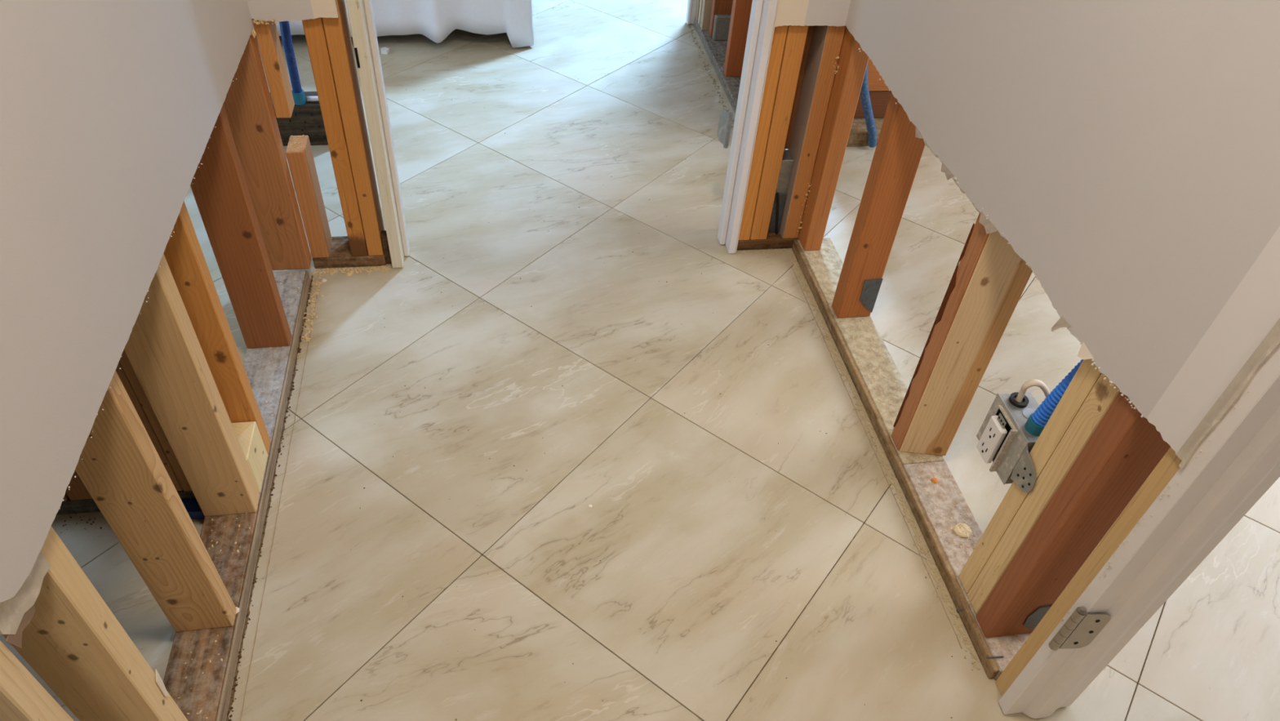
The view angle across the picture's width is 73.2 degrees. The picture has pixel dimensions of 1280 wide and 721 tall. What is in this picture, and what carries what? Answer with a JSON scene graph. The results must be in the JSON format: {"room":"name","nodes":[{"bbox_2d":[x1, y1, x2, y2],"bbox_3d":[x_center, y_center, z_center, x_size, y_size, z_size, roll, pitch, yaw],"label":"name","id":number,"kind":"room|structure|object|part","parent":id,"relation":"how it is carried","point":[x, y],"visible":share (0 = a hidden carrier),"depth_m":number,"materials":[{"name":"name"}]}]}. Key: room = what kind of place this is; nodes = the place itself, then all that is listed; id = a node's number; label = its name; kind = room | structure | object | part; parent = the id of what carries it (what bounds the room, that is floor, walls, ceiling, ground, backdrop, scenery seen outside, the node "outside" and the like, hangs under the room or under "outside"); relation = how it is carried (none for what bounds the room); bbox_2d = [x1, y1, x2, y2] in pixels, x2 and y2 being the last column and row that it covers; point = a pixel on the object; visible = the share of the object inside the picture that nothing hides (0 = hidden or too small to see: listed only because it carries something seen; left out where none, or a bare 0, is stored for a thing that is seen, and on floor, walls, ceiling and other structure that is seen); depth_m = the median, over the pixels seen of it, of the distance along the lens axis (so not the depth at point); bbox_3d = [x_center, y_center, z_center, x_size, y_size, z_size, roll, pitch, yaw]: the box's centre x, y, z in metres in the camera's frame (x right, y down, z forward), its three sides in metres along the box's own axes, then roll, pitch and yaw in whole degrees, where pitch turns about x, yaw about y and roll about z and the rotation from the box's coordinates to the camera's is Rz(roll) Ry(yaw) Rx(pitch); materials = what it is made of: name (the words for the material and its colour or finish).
{"room":"house hallway","nodes":[
{"label":"house hallway","id":0,"kind":"room"},
{"bbox_2d":[54,350,198,533],"bbox_3d":[-1.729,-0.561,0.627,2.042,2.420,0.131,-4,44,-9],"label":"wall","id":1,"kind":"structure","parent":0,"point":[77,500],"depth_m":1.50,"materials":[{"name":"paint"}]},
{"bbox_3d":[-1.805,0.282,1.465,2.040,0.038,0.089,-4,44,-9],"label":"sole plate","id":2,"kind":"part","parent":1,"relation":"part of","materials":[{"name":"brown wood"}]},
{"bbox_2d":[0,0,311,720],"bbox_3d":[-0.513,0.109,0.036,0.121,2.420,3.654,-4,44,-9],"label":"wall","id":3,"kind":"structure","parent":0,"point":[111,111],"depth_m":1.11,"materials":[{"name":"grey paint"}]},
{"bbox_3d":[-0.617,0.839,0.994,0.089,0.031,1.630,-4,44,-9],"label":"sole plate","id":4,"kind":"part","parent":3,"relation":"part of","materials":[{"name":"brown wood"}]},
{"bbox_2d":[177,278,299,718],"bbox_3d":[-0.755,0.179,1.645,0.081,0.002,1.079,-4,44,-9],"label":"wood shavings","id":5,"kind":"object","parent":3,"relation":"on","point":[237,550],"visible":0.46,"depth_m":1.50},
{"bbox_3d":[-0.791,0.036,1.815,0.089,0.031,0.691,-4,44,-9],"label":"sole plate","id":6,"kind":"part","parent":3,"relation":"part of","materials":[{"name":"brown wood"}]},
{"bbox_2d":[246,0,868,268],"bbox_3d":[-0.081,-1.152,1.386,1.329,2.420,0.158,-4,44,-9],"label":"wall","id":7,"kind":"structure","parent":0,"point":[816,68],"depth_m":1.97,"materials":[{"name":"grey paint"}]},
{"bbox_3d":[-0.718,-0.271,2.141,0.169,0.031,0.091,-4,44,-9],"label":"sole plate","id":8,"kind":"part","parent":7,"relation":"part of","materials":[{"name":"brown wood"}]},
{"bbox_2d":[346,0,779,267],"bbox_3d":[-0.129,-1.180,1.410,0.894,2.418,0.167,-4,44,-9],"label":"door frame","id":9,"kind":"structure","parent":7,"relation":"in","point":[763,14],"depth_m":1.95,"materials":[{"name":"white paint"}]},
{"bbox_3d":[0.328,-0.336,2.300,0.170,0.031,0.091,-4,44,-9],"label":"sole plate","id":10,"kind":"part","parent":7,"relation":"part of","materials":[{"name":"brown wood"}]},
{"bbox_2d":[0,0,1279,720],"bbox_3d":[-0.126,-0.073,2.095,5.615,0.121,6.900,-4,44,-9],"label":"floor","id":11,"kind":"structure","parent":0,"point":[686,603],"depth_m":1.73,"materials":[{"name":"tile"}]},
{"bbox_2d":[181,497,204,519],"bbox_3d":[-0.823,0.272,1.572,0.056,0.022,0.033,-4,44,-9],"label":"scrap","id":12,"kind":"object","parent":11,"relation":"on","point":[191,505],"visible":0.47,"depth_m":1.56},
{"bbox_2d":[226,280,312,720],"bbox_3d":[-0.690,0.256,1.615,0.015,0.002,1.332,-4,44,-9],"label":"dark grit","id":13,"kind":"object","parent":11,"relation":"on","point":[310,286],"visible":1,"depth_m":1.60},
{"bbox_2d":[269,91,328,146],"bbox_3d":[-1.220,-0.686,2.460,0.710,0.126,0.089,-4,44,-9],"label":"board","id":14,"kind":"object","parent":11,"relation":"on","point":[306,119],"visible":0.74,"depth_m":2.46,"materials":[{"name":"brown wood"}]},
{"bbox_2d":[279,21,306,105],"bbox_3d":[-0.893,-1.511,1.684,0.039,2.173,0.033,10,44,6],"label":"conduit","id":15,"kind":"object","parent":14,"relation":"on","point":[298,94],"visible":0.77,"depth_m":2.35,"materials":[{"name":"blue plastic"}]},
{"bbox_2d":[306,96,319,102],"bbox_3d":[-0.904,-0.742,2.443,0.075,0.015,0.015,-4,44,-9],"label":"pipe","id":16,"kind":"object","parent":14,"relation":"on","point":[309,99],"visible":0.37,"depth_m":2.43,"materials":[{"name":"plastic"}]},
{"bbox_2d":[301,265,390,341],"bbox_3d":[-0.691,-0.139,2.026,0.187,0.002,0.266,-4,44,-9],"label":"wood shavings","id":17,"kind":"object","parent":11,"relation":"on","point":[384,267],"visible":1,"depth_m":2.09},
{"bbox_2d":[380,47,389,54],"bbox_3d":[-0.880,-1.068,2.970,0.027,0.012,0.030,10,44,5],"label":"paper scrap","id":18,"kind":"object","parent":11,"relation":"on","point":[385,51],"visible":1,"depth_m":2.96,"materials":[{"name":"white paper"}]},
{"bbox_2d":[360,51,952,719],"bbox_3d":[-0.194,-0.251,2.186,1.156,0.001,2.480,-4,44,-9],"label":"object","id":19,"kind":"structure","parent":11,"relation":"on","point":[564,51],"depth_m":1.81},
{"bbox_2d":[686,22,739,127],"bbox_3d":[0.282,-1.022,3.008,0.123,0.034,0.784,-4,44,-9],"label":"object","id":20,"kind":"object","parent":11,"relation":"on","point":[713,80],"visible":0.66,"depth_m":3.02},
{"bbox_2d":[736,248,980,671],"bbox_3d":[0.415,0.115,1.858,0.160,0.003,1.185,-4,44,-9],"label":"dark grit","id":21,"kind":"object","parent":11,"relation":"on","point":[974,663],"visible":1,"depth_m":1.77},
{"bbox_3d":[-1.138,-1.622,2.958,1.415,0.796,0.715,-4,44,-9],"label":"covered table","id":22,"kind":"object","parent":11,"relation":"on","visible":0},
{"bbox_2d":[251,0,533,48],"bbox_3d":[-1.135,-1.617,2.945,1.486,0.794,0.818,-4,44,-9],"label":"curtain","id":23,"kind":"object","parent":22,"relation":"on","point":[435,20],"visible":0.38,"depth_m":2.95,"materials":[{"name":"white fabric"}]},
{"bbox_2d":[846,57,891,146],"bbox_3d":[1.594,-1.628,2.028,2.050,2.420,0.102,-4,44,-9],"label":"wall","id":24,"kind":"structure","parent":0,"point":[879,93],"depth_m":2.69,"materials":[{"name":"grey paint"}]},
{"bbox_3d":[1.523,-0.775,2.847,2.050,0.050,0.102,-4,44,-9],"label":"sole plate","id":25,"kind":"part","parent":24,"relation":"part of","materials":[{"name":"brown wood"}]},
{"bbox_2d":[860,61,877,147],"bbox_3d":[0.680,-0.775,2.568,0.133,0.312,0.027,-7,45,-12],"label":"conduit","id":26,"kind":"object","parent":24,"relation":"attached to","point":[864,93],"visible":0.7,"depth_m":2.59,"materials":[{"name":"blue plastic"}]},
{"bbox_2d":[693,0,1279,696],"bbox_3d":[0.515,-1.237,1.526,0.134,2.420,2.666,-4,44,-9],"label":"wall","id":27,"kind":"structure","parent":0,"point":[1124,155],"depth_m":1.19,"materials":[{"name":"grey paint"}]},
{"bbox_2d":[685,0,697,24],"bbox_3d":[0.238,-2.513,2.831,0.128,2.416,1.037,-4,44,-9],"label":"door","id":28,"kind":"structure","parent":27,"relation":"in","point":[691,4],"depth_m":3.26,"materials":[{"name":"white paint"}]},
{"bbox_3d":[0.256,-2.161,2.466,0.012,2.416,0.028,-4,44,-9],"label":"casing","id":29,"kind":"part","parent":28,"relation":"part of","materials":[{"name":"white paint"}]},
{"bbox_2d":[768,149,793,233],"bbox_3d":[0.355,-0.432,2.224,0.038,0.214,0.071,-4,44,-9],"label":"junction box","id":30,"kind":"object","parent":27,"relation":"attached to","point":[787,162],"visible":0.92,"depth_m":2.20,"materials":[{"name":"metal"}]},
{"bbox_3d":[0.355,-0.384,2.243,0.038,0.118,0.003,-4,44,-9],"label":"lid","id":31,"kind":"part","parent":30,"relation":"part of","materials":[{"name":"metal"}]},
{"bbox_3d":[0.515,-0.049,2.017,0.091,0.031,0.762,-4,44,-9],"label":"sole plate","id":32,"kind":"part","parent":27,"relation":"part of","materials":[{"name":"beige wood"}]},
{"bbox_3d":[0.532,-0.149,2.006,0.043,0.103,0.002,-4,44,-9],"label":"steel plate","id":33,"kind":"part","parent":27,"relation":"part of","materials":[{"name":"grey metal"}]},
{"bbox_2d":[807,248,1021,657],"bbox_3d":[0.549,0.101,1.840,0.083,0.002,1.138,-4,44,-9],"label":"wood shavings","id":34,"kind":"object","parent":27,"relation":"on","point":[820,248],"visible":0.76,"depth_m":1.75,"materials":[{"name":"brown wood"}]},
{"bbox_2d":[931,477,937,483],"bbox_3d":[0.582,0.236,1.701,0.013,0.003,0.015,-4,44,-9],"label":"lump","id":35,"kind":"object","parent":27,"relation":"on","point":[934,480],"visible":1,"depth_m":1.70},
{"bbox_2d":[952,523,972,537],"bbox_3d":[0.606,0.317,1.617,0.034,0.006,0.034,-4,44,-9],"label":"lump","id":36,"kind":"object","parent":27,"relation":"on","point":[962,530],"visible":1,"depth_m":1.61,"materials":[{"name":"beige"}]},
{"bbox_3d":[0.605,0.368,1.591,0.091,0.031,0.442,-4,44,-9],"label":"sole plate","id":37,"kind":"part","parent":27,"relation":"part of","materials":[{"name":"brown wood"}]},
{"bbox_2d":[976,391,1044,492],"bbox_3d":[0.601,0.135,1.353,0.071,0.123,0.154,-4,44,-9],"label":"electrical box","id":38,"kind":"object","parent":27,"relation":"attached to","point":[1008,433],"visible":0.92,"depth_m":1.35,"materials":[{"name":"metal"}]},
{"bbox_2d":[976,415,1007,462],"bbox_3d":[0.565,0.127,1.386,0.013,0.078,0.038,-4,44,-9],"label":"receptacle","id":39,"kind":"object","parent":38,"relation":"attached to","point":[992,445],"depth_m":1.37,"materials":[{"name":"white plastic"}]},
{"bbox_2d":[1015,378,1050,402],"bbox_3d":[0.641,-0.003,1.287,0.084,0.251,0.026,18,45,14],"label":"cable","id":40,"kind":"object","parent":38,"relation":"attached to","point":[1034,382],"visible":0.3,"depth_m":1.33,"materials":[{"name":"white plastic"}]},
{"bbox_3d":[0.658,0.427,1.430,0.036,0.074,0.002,-4,44,-9],"label":"steel plate","id":41,"kind":"part","parent":27,"relation":"part of","materials":[{"name":"grey metal"}]},
{"bbox_2d":[1031,359,1083,426],"bbox_3d":[0.672,-0.333,0.903,0.083,1.201,0.031,2,44,-3],"label":"conduit","id":42,"kind":"object","parent":27,"relation":"attached to","point":[1043,412],"visible":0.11,"depth_m":1.27,"materials":[{"name":"blue plastic"}]},
{"bbox_2d":[998,334,1279,718],"bbox_3d":[0.701,-0.170,0.698,0.131,2.047,0.035,-4,44,-9],"label":"door frame","id":43,"kind":"structure","parent":27,"relation":"in","point":[1235,461],"depth_m":1.06,"materials":[{"name":"white paint"}]}
]}

